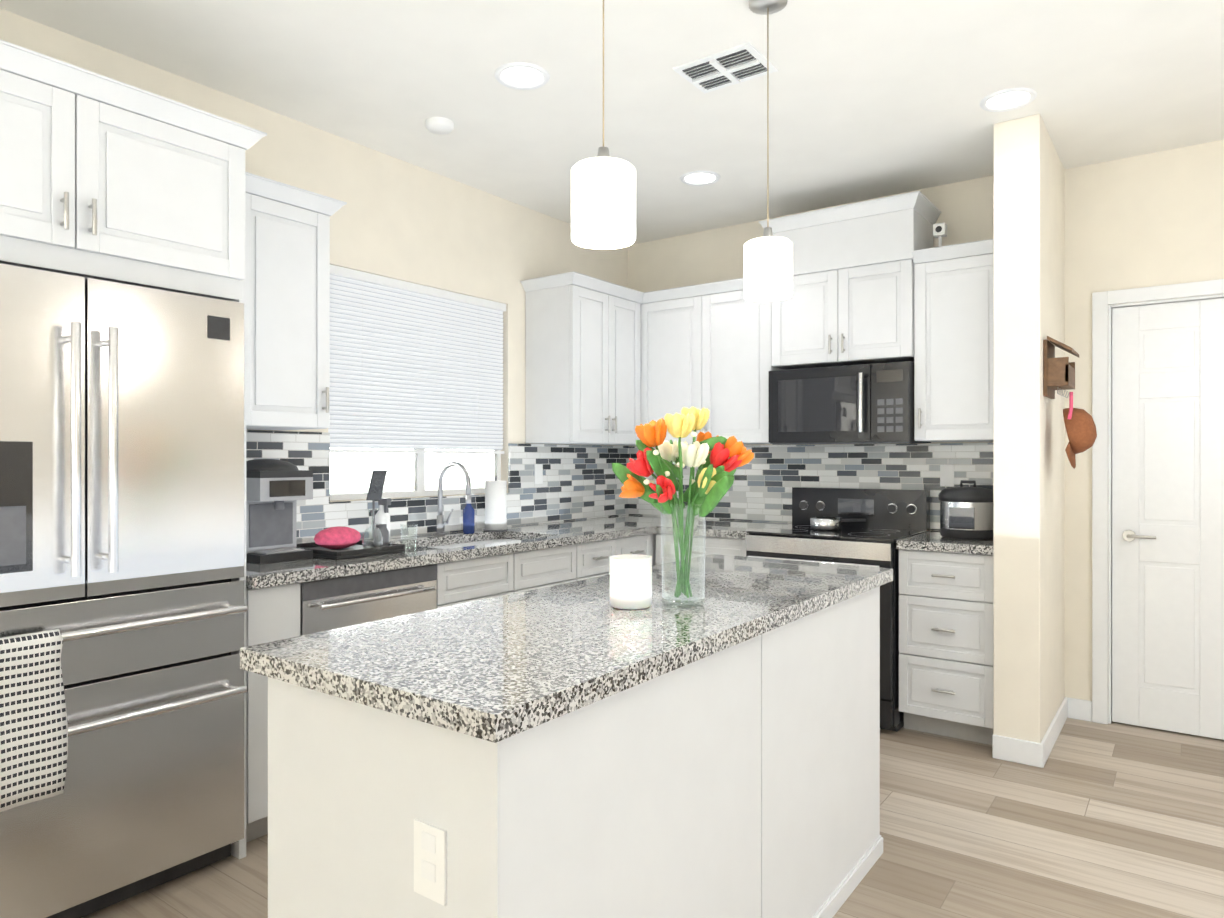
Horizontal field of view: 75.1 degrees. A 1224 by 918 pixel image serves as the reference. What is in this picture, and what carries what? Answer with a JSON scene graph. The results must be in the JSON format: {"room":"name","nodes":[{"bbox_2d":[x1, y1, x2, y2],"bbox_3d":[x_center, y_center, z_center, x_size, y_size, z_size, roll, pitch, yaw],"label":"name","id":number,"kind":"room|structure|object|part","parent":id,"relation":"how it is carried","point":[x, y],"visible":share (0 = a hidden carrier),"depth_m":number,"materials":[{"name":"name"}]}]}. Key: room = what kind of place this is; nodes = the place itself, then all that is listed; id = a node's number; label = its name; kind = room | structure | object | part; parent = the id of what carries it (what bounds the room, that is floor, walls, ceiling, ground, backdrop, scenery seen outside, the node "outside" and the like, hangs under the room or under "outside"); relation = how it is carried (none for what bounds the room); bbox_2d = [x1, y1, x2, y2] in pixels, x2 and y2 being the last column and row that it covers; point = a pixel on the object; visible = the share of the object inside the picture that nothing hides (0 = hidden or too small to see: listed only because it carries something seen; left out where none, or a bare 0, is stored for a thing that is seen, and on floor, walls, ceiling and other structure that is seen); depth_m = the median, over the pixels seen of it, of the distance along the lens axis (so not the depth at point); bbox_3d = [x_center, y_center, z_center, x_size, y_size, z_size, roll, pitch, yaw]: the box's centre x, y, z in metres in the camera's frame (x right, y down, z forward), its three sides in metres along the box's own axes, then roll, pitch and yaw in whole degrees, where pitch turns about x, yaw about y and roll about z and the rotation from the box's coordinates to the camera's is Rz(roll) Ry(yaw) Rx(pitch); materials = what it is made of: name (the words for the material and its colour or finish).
{"room":"kitchen","nodes":[
{"label":"kitchen","id":0,"kind":"room"},
{"bbox_2d":[0,8,627,540],"bbox_3d":[-2.265,-0.080,2.279,0.150,2.740,8.150,0,0,36],"label":"wall","id":1,"kind":"structure","parent":0,"point":[396,218],"depth_m":3.87,"materials":[{"name":"paint"}]},
{"bbox_2d":[243,172,346,429],"bbox_3d":[-1.365,-0.568,3.048,0.393,0.896,0.537,0,0,36],"label":"upper cabinet","id":2,"kind":"object","parent":1,"relation":"attached to","point":[286,289],"visible":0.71,"depth_m":2.99,"materials":[{"name":"paint"}]},
{"bbox_2d":[328,264,505,500],"bbox_3d":[-0.964,-0.340,4.028,0.094,1.058,1.148,0,0,36],"label":"window unit","id":3,"kind":"structure","parent":1,"relation":"in","point":[416,388],"depth_m":3.95,"materials":[{"name":"white fabric"}]},
{"bbox_2d":[520,271,643,445],"bbox_3d":[-0.050,-0.553,4.854,0.393,0.926,1.072,0,0,36],"label":"upper cabinet","id":4,"kind":"object","parent":1,"relation":"attached to","point":[582,359],"visible":0.9,"depth_m":4.52,"materials":[{"name":"paint"}]},
{"bbox_2d":[0,0,1223,244],"bbox_3d":[-0.192,-1.500,0.751,5.300,0.100,8.420,0,0,36],"label":"ceiling","id":5,"kind":"structure","parent":0,"point":[874,98],"depth_m":3.06,"materials":[{"name":"paint"}]},
{"bbox_2d":[425,117,453,134],"bbox_3d":[-0.742,-1.433,3.427,0.120,0.034,0.120,0,0,36],"label":"smoke detector","id":6,"kind":"object","parent":5,"relation":"attached to","point":[440,125],"visible":1,"depth_m":3.39,"materials":[{"name":"white plastic"}]},
{"bbox_2d":[494,62,549,89],"bbox_3d":[-0.340,-1.446,3.011,0.210,0.006,0.210,0,0,36],"label":"recessed light","id":7,"kind":"object","parent":5,"relation":"in","point":[521,76],"visible":1,"depth_m":3.00,"materials":[{"name":"paint"}]},
{"bbox_2d":[571,0,635,248],"bbox_3d":[-0.020,-0.980,1.863,0.152,0.940,0.152,0,0,36],"label":"pendant light","id":8,"kind":"object","parent":5,"relation":"hanging from","point":[603,199],"visible":1,"depth_m":1.80,"materials":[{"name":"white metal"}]},
{"bbox_2d":[680,171,720,185],"bbox_3d":[0.454,-1.446,4.102,0.210,0.006,0.210,0,0,36],"label":"recessed light","id":9,"kind":"object","parent":5,"relation":"in","point":[697,178],"visible":0.98,"depth_m":4.09,"materials":[{"name":"paint"}]},
{"bbox_2d":[673,42,777,92],"bbox_3d":[0.421,-1.440,2.952,0.310,0.019,0.240,0,0,36],"label":"ceiling vent","id":10,"kind":"object","parent":5,"relation":"in","point":[729,67],"visible":1,"depth_m":2.93,"materials":[{"name":"white plastic"}]},
{"bbox_2d":[744,0,792,301],"bbox_3d":[0.491,-0.980,2.505,0.152,0.940,0.152,0,0,36],"label":"pendant light","id":11,"kind":"object","parent":5,"relation":"hanging from","point":[768,265],"visible":1,"depth_m":2.46,"materials":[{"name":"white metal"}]},
{"bbox_2d":[979,87,1036,111],"bbox_3d":[1.597,-1.446,3.209,0.210,0.006,0.210,0,0,36],"label":"recessed light","id":12,"kind":"object","parent":5,"relation":"in","point":[1009,99],"visible":1,"depth_m":3.21,"materials":[{"name":"paint"}]},
{"bbox_2d":[82,717,1223,917],"bbox_3d":[-0.192,1.340,0.751,5.300,0.100,8.420,0,0,36],"label":"floor","id":13,"kind":"structure","parent":0,"point":[1089,819],"depth_m":2.70,"materials":[{"name":"brown wood"}]},
{"bbox_2d":[0,263,246,917],"bbox_3d":[-1.665,0.398,2.337,0.712,1.785,0.894,0,0,36],"label":"fridge","id":14,"kind":"object","parent":13,"relation":"on","point":[121,485],"visible":1,"depth_m":2.24,"materials":[{"name":"silver metal"}]},
{"bbox_2d":[0,629,67,811],"bbox_3d":[-1.515,0.651,1.946,0.064,0.419,0.306,0,0,36],"label":"hanging towel","id":15,"kind":"object","parent":14,"relation":"hanging from","point":[33,740],"visible":1,"depth_m":1.99,"materials":[{"name":"white fabric"}]},
{"bbox_2d":[0,39,266,858],"bbox_3d":[-1.703,0.115,2.355,0.663,2.351,1.065,0,0,36],"label":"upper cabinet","id":16,"kind":"object","parent":13,"relation":"on","point":[102,177],"visible":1,"depth_m":2.27,"materials":[{"name":"paint"}]},
{"bbox_2d":[246,581,309,842],"bbox_3d":[-1.374,0.856,2.842,0.622,0.868,0.193,0,0,36],"label":"base cabinet","id":17,"kind":"object","parent":13,"relation":"on","point":[276,613],"depth_m":2.63,"materials":[{"name":"paint"}]},
{"bbox_2d":[310,561,453,633],"bbox_3d":[-1.121,0.856,3.189,0.622,0.868,0.666,0,0,36],"label":"dishwasher","id":18,"kind":"object","parent":13,"relation":"on","point":[339,602],"depth_m":2.99,"materials":[{"name":"metal"}]},
{"bbox_2d":[430,538,589,604],"bbox_3d":[-0.674,0.856,3.803,0.622,0.868,0.968,0,0,36],"label":"base cabinet","id":19,"kind":"object","parent":13,"relation":"on","point":[475,579],"depth_m":3.65,"materials":[{"name":"paint"}]},
{"bbox_2d":[246,515,696,588],"bbox_3d":[-0.528,0.507,3.986,0.644,0.254,3.039,0,0,36],"label":"countertop","id":20,"kind":"structure","parent":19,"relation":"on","point":[537,536],"depth_m":3.50,"materials":[{"name":"stone"}]},
{"bbox_2d":[246,459,312,563],"bbox_3d":[-1.341,0.189,3.026,0.304,0.380,0.265,0,0,36],"label":"coffee maker","id":21,"kind":"object","parent":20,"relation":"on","point":[276,490],"visible":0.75,"depth_m":2.97,"materials":[{"name":"silver metal"}]},
{"bbox_2d":[297,540,404,559],"bbox_3d":[-1.093,0.364,3.235,0.380,0.030,0.325,0,0,36],"label":"tray","id":22,"kind":"object","parent":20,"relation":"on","point":[357,549],"visible":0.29,"depth_m":3.14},
{"bbox_2d":[314,526,360,548],"bbox_3d":[-1.111,0.320,3.226,0.136,0.092,0.200,0,0,36],"label":"pouch","id":23,"kind":"object","parent":22,"relation":"on","point":[338,537],"visible":0.98,"depth_m":3.17,"materials":[{"name":"fabric"}]},
{"bbox_2d":[362,509,382,551],"bbox_3d":[-0.951,0.283,3.159,0.080,0.166,0.080,0,0,36],"label":"wine glass","id":24,"kind":"object","parent":22,"relation":"on","point":[371,533],"visible":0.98,"depth_m":3.16,"materials":[{"name":"clear glass"}]},
{"bbox_2d":[374,524,388,546],"bbox_3d":[-0.944,0.317,3.253,0.060,0.100,0.060,0,0,36],"label":"jar","id":25,"kind":"object","parent":22,"relation":"on","point":[384,531],"visible":0.65,"depth_m":3.23,"materials":[{"name":"clear glass"}]},
{"bbox_2d":[366,470,387,540],"bbox_3d":[-1.036,0.214,3.462,0.094,0.330,0.090,0,0,36],"label":"phone stand","id":26,"kind":"object","parent":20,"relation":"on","point":[376,485],"visible":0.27,"depth_m":3.45,"materials":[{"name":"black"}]},
{"bbox_2d":[375,498,390,541],"bbox_3d":[-1.041,0.279,3.620,0.079,0.200,0.068,0,0,36],"label":"spray bottle","id":27,"kind":"object","parent":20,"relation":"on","point":[382,515],"visible":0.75,"depth_m":3.60,"materials":[{"name":"white plastic"}]},
{"bbox_2d":[400,524,417,548],"bbox_3d":[-0.866,0.329,3.394,0.072,0.100,0.072,0,0,36],"label":"drinking glass","id":28,"kind":"object","parent":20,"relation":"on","point":[406,545],"visible":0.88,"depth_m":3.40,"materials":[{"name":"clear glass"}]},
{"bbox_2d":[246,430,629,543],"bbox_3d":[-0.783,0.131,4.174,0.010,0.496,3.038,0,0,36],"label":"tile backsplash","id":29,"kind":"structure","parent":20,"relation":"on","point":[580,482],"depth_m":4.44,"materials":[{"name":"tile"}]},
{"bbox_2d":[534,464,542,483],"bbox_3d":[-0.429,0.087,4.647,0.006,0.115,0.070,0,0,36],"label":"outlet","id":30,"kind":"object","parent":29,"relation":"attached to","point":[538,468],"depth_m":4.64,"materials":[{"name":"white plastic"}]},
{"bbox_2d":[435,461,470,535],"bbox_3d":[-0.767,0.195,3.905,0.240,0.368,0.086,0,0,36],"label":"faucet","id":31,"kind":"object","parent":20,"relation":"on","point":[441,522],"visible":1,"depth_m":3.93,"materials":[{"name":"silver metal"}]},
{"bbox_2d":[463,493,474,533],"bbox_3d":[-0.728,0.274,4.054,0.066,0.210,0.060,0,0,36],"label":"soap bottle","id":32,"kind":"object","parent":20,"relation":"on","point":[468,519],"visible":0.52,"depth_m":4.03,"materials":[{"name":"blue plastic"}]},
{"bbox_2d":[483,476,507,531],"bbox_3d":[-0.613,0.234,4.199,0.130,0.290,0.130,0,0,36],"label":"paper towel roll","id":33,"kind":"object","parent":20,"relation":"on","point":[495,505],"visible":1,"depth_m":4.15,"materials":[{"name":"white paper"}]},
{"bbox_2d":[268,590,882,917],"bbox_3d":[0.107,0.846,2.067,0.628,0.889,1.794,0,0,36],"label":"kitchen island","id":34,"kind":"object","parent":13,"relation":"on","point":[580,749],"depth_m":1.48,"materials":[{"name":"paint"}]},
{"bbox_2d":[240,554,892,745],"bbox_3d":[0.107,0.380,2.067,0.676,0.040,1.850,0,0,36],"label":"island countertop","id":35,"kind":"structure","parent":34,"relation":"on","point":[495,670],"depth_m":1.55,"materials":[{"name":"grey stone"}]},
{"bbox_2d":[610,554,651,609],"bbox_3d":[0.046,0.299,1.945,0.104,0.120,0.104,0,0,36],"label":"candle jar","id":36,"kind":"object","parent":35,"relation":"on","point":[630,581],"visible":1,"depth_m":1.90,"materials":[{"name":"wax"}]},
{"bbox_2d":[612,406,753,607],"bbox_3d":[0.192,0.115,1.974,0.314,0.489,0.310,0,0,36],"label":"vase","id":37,"kind":"object","parent":35,"relation":"on","point":[717,460],"visible":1,"depth_m":1.93,"materials":[{"name":"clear glass"}]},
{"bbox_2d":[590,534,653,577],"bbox_3d":[-0.243,0.856,4.395,0.622,0.868,0.727,0,0,36],"label":"base cabinet","id":38,"kind":"object","parent":13,"relation":"on","point":[600,551],"depth_m":4.22,"materials":[{"name":"paint"}]},
{"bbox_2d":[654,533,656,565],"bbox_3d":[0.146,0.856,4.933,0.618,0.868,0.716,0,0,36],"label":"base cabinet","id":39,"kind":"object","parent":13,"relation":"on","point":[655,563],"depth_m":4.59,"materials":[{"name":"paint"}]},
{"bbox_2d":[654,519,791,564],"bbox_3d":[0.652,0.835,4.593,0.593,0.910,0.669,0,0,36],"label":"base cabinet","id":40,"kind":"object","parent":13,"relation":"on","point":[723,537],"depth_m":4.38,"materials":[{"name":"paint"}]},
{"bbox_3d":[0.667,0.400,4.581,0.554,0.041,0.669,0,0,36],"label":"top of the left run of cabinet","id":41,"kind":"part","parent":40,"relation":"part of","materials":[{"name":"grey stone"}]},
{"bbox_2d":[630,443,992,530],"bbox_3d":[1.086,0.146,4.686,2.371,0.466,0.010,0,0,36],"label":"tile backsplash","id":42,"kind":"structure","parent":40,"relation":"on","point":[761,489],"depth_m":4.55,"materials":[{"name":"tile"}]},
{"bbox_2d":[940,465,953,486],"bbox_3d":[1.762,0.087,4.183,0.070,0.115,0.006,0,0,36],"label":"outlet","id":43,"kind":"object","parent":42,"relation":"attached to","point":[946,475],"depth_m":4.18,"materials":[{"name":"white plastic"}]},
{"bbox_2d":[746,487,929,731],"bbox_3d":[1.175,0.727,4.158,0.752,1.125,0.732,0,0,36],"label":"range","id":44,"kind":"object","parent":13,"relation":"on","point":[891,516],"visible":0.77,"depth_m":4.02,"materials":[{"name":"black metal"}]},
{"bbox_2d":[810,517,865,529],"bbox_3d":[1.201,0.341,4.214,0.307,0.068,0.170,0,0,36],"label":"saucepan","id":45,"kind":"object","parent":44,"relation":"on","point":[826,523],"visible":1,"depth_m":4.18,"materials":[{"name":"silver metal"}]},
{"bbox_2d":[896,530,992,744],"bbox_3d":[1.688,0.835,3.855,0.420,0.910,0.642,0,0,36],"label":"base cabinet","id":46,"kind":"object","parent":13,"relation":"on","point":[945,643],"depth_m":3.62,"materials":[{"name":"paint"}]},
{"bbox_3d":[1.687,0.400,3.855,0.419,0.041,0.642,0,0,36],"label":"top of the left run of cabinet","id":47,"kind":"part","parent":46,"relation":"part of","materials":[{"name":"grey stone"}]},
{"bbox_2d":[938,480,992,539],"bbox_3d":[1.720,0.241,3.845,0.266,0.275,0.273,0,0,36],"label":"pressure cooker","id":48,"kind":"object","parent":46,"relation":"on","point":[966,513],"visible":0.9,"depth_m":3.74,"materials":[{"name":"silver metal"}]},
{"bbox_2d":[628,162,1064,702],"bbox_3d":[1.230,-0.080,4.756,2.585,2.740,0.270,0,0,36],"label":"wall","id":49,"kind":"structure","parent":0,"point":[965,208],"depth_m":4.88,"materials":[{"name":"paint"}]},
{"bbox_2d":[640,278,784,444],"bbox_3d":[0.616,-0.553,4.789,0.883,0.926,0.393,0,0,36],"label":"upper cabinet","id":50,"kind":"object","parent":49,"relation":"attached to","point":[708,345],"visible":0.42,"depth_m":4.63,"materials":[{"name":"paint"}]},
{"bbox_2d":[759,191,940,369],"bbox_3d":[1.275,-0.909,4.295,0.856,0.798,0.417,0,0,36],"label":"upper cabinet","id":51,"kind":"object","parent":49,"relation":"attached to","point":[850,301],"visible":0.94,"depth_m":4.13,"materials":[{"name":"paint"}]},
{"bbox_2d":[769,361,930,444],"bbox_3d":[1.262,-0.282,4.278,0.752,0.406,0.457,0,0,36],"label":"microwave","id":52,"kind":"object","parent":51,"relation":"attached to","point":[862,404],"visible":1,"depth_m":4.11,"materials":[{"name":"black metal"}]},
{"bbox_2d":[911,239,992,441],"bbox_3d":[1.760,-0.558,3.956,0.420,0.936,0.393,0,0,36],"label":"upper cabinet","id":53,"kind":"object","parent":49,"relation":"attached to","point":[953,343],"visible":0.69,"depth_m":3.85,"materials":[{"name":"paint"}]},
{"bbox_2d":[933,222,946,246],"bbox_3d":[1.661,-1.107,4.027,0.060,0.160,0.061,0,0,36],"label":"gadget","id":54,"kind":"object","parent":53,"relation":"on","point":[939,230],"visible":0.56,"depth_m":4.01,"materials":[{"name":"white plastic"}]},
{"bbox_2d":[993,114,1060,742],"bbox_3d":[1.923,-0.080,3.664,0.180,2.740,0.680,0,0,36],"label":"wall","id":55,"kind":"structure","parent":0,"point":[1026,445],"depth_m":3.40,"materials":[{"name":"paint"}]},
{"bbox_2d":[1037,697,1072,767],"bbox_3d":[2.037,1.240,3.646,0.025,0.100,0.813,0,0,36],"label":"baseboard","id":56,"kind":"structure","parent":55,"relation":"attached to","point":[1065,710],"depth_m":3.59,"materials":[{"name":"paint"}]},
{"bbox_2d":[1043,336,1078,398],"bbox_3d":[1.958,-0.396,3.466,0.109,0.256,0.260,0,0,36],"label":"key rack","id":57,"kind":"object","parent":55,"relation":"attached to","point":[1059,374],"visible":1,"depth_m":3.39,"materials":[{"name":"brown wood"}]},
{"bbox_2d":[1067,392,1072,418],"bbox_3d":[1.945,-0.227,3.376,0.019,0.118,0.034,0,0,36],"label":"strap","id":58,"kind":"object","parent":57,"relation":"hanging from","point":[1070,405],"visible":0.98,"depth_m":3.38,"materials":[{"name":"pink fabric"}]},
{"bbox_2d":[1063,408,1096,468],"bbox_3d":[2.019,-0.091,3.433,0.124,0.264,0.280,0,0,36],"label":"hat","id":59,"kind":"object","parent":57,"relation":"hanging from","point":[1080,426],"visible":0.96,"depth_m":3.37,"materials":[{"name":"fabric"}]},
{"bbox_2d":[1065,140,1223,700],"bbox_3d":[3.287,-0.080,3.333,2.415,2.740,0.150,0,0,36],"label":"wall","id":60,"kind":"structure","parent":0,"point":[1150,219],"depth_m":3.87,"materials":[{"name":"paint"}]},
{"bbox_2d":[1092,279,1223,723],"bbox_3d":[2.771,0.237,3.666,0.950,2.105,0.117,0,0,36],"label":"door frame","id":61,"kind":"structure","parent":60,"relation":"attached to","point":[1102,303],"depth_m":3.87,"materials":[{"name":"paint"}]},
{"bbox_2d":[1112,298,1223,739],"bbox_3d":[2.756,0.274,3.645,0.790,2.017,0.091,0,0,36],"label":"door leaf","id":62,"kind":"structure","parent":60,"relation":"in","point":[1167,516],"depth_m":3.75,"materials":[{"name":"paint"}]}
]}

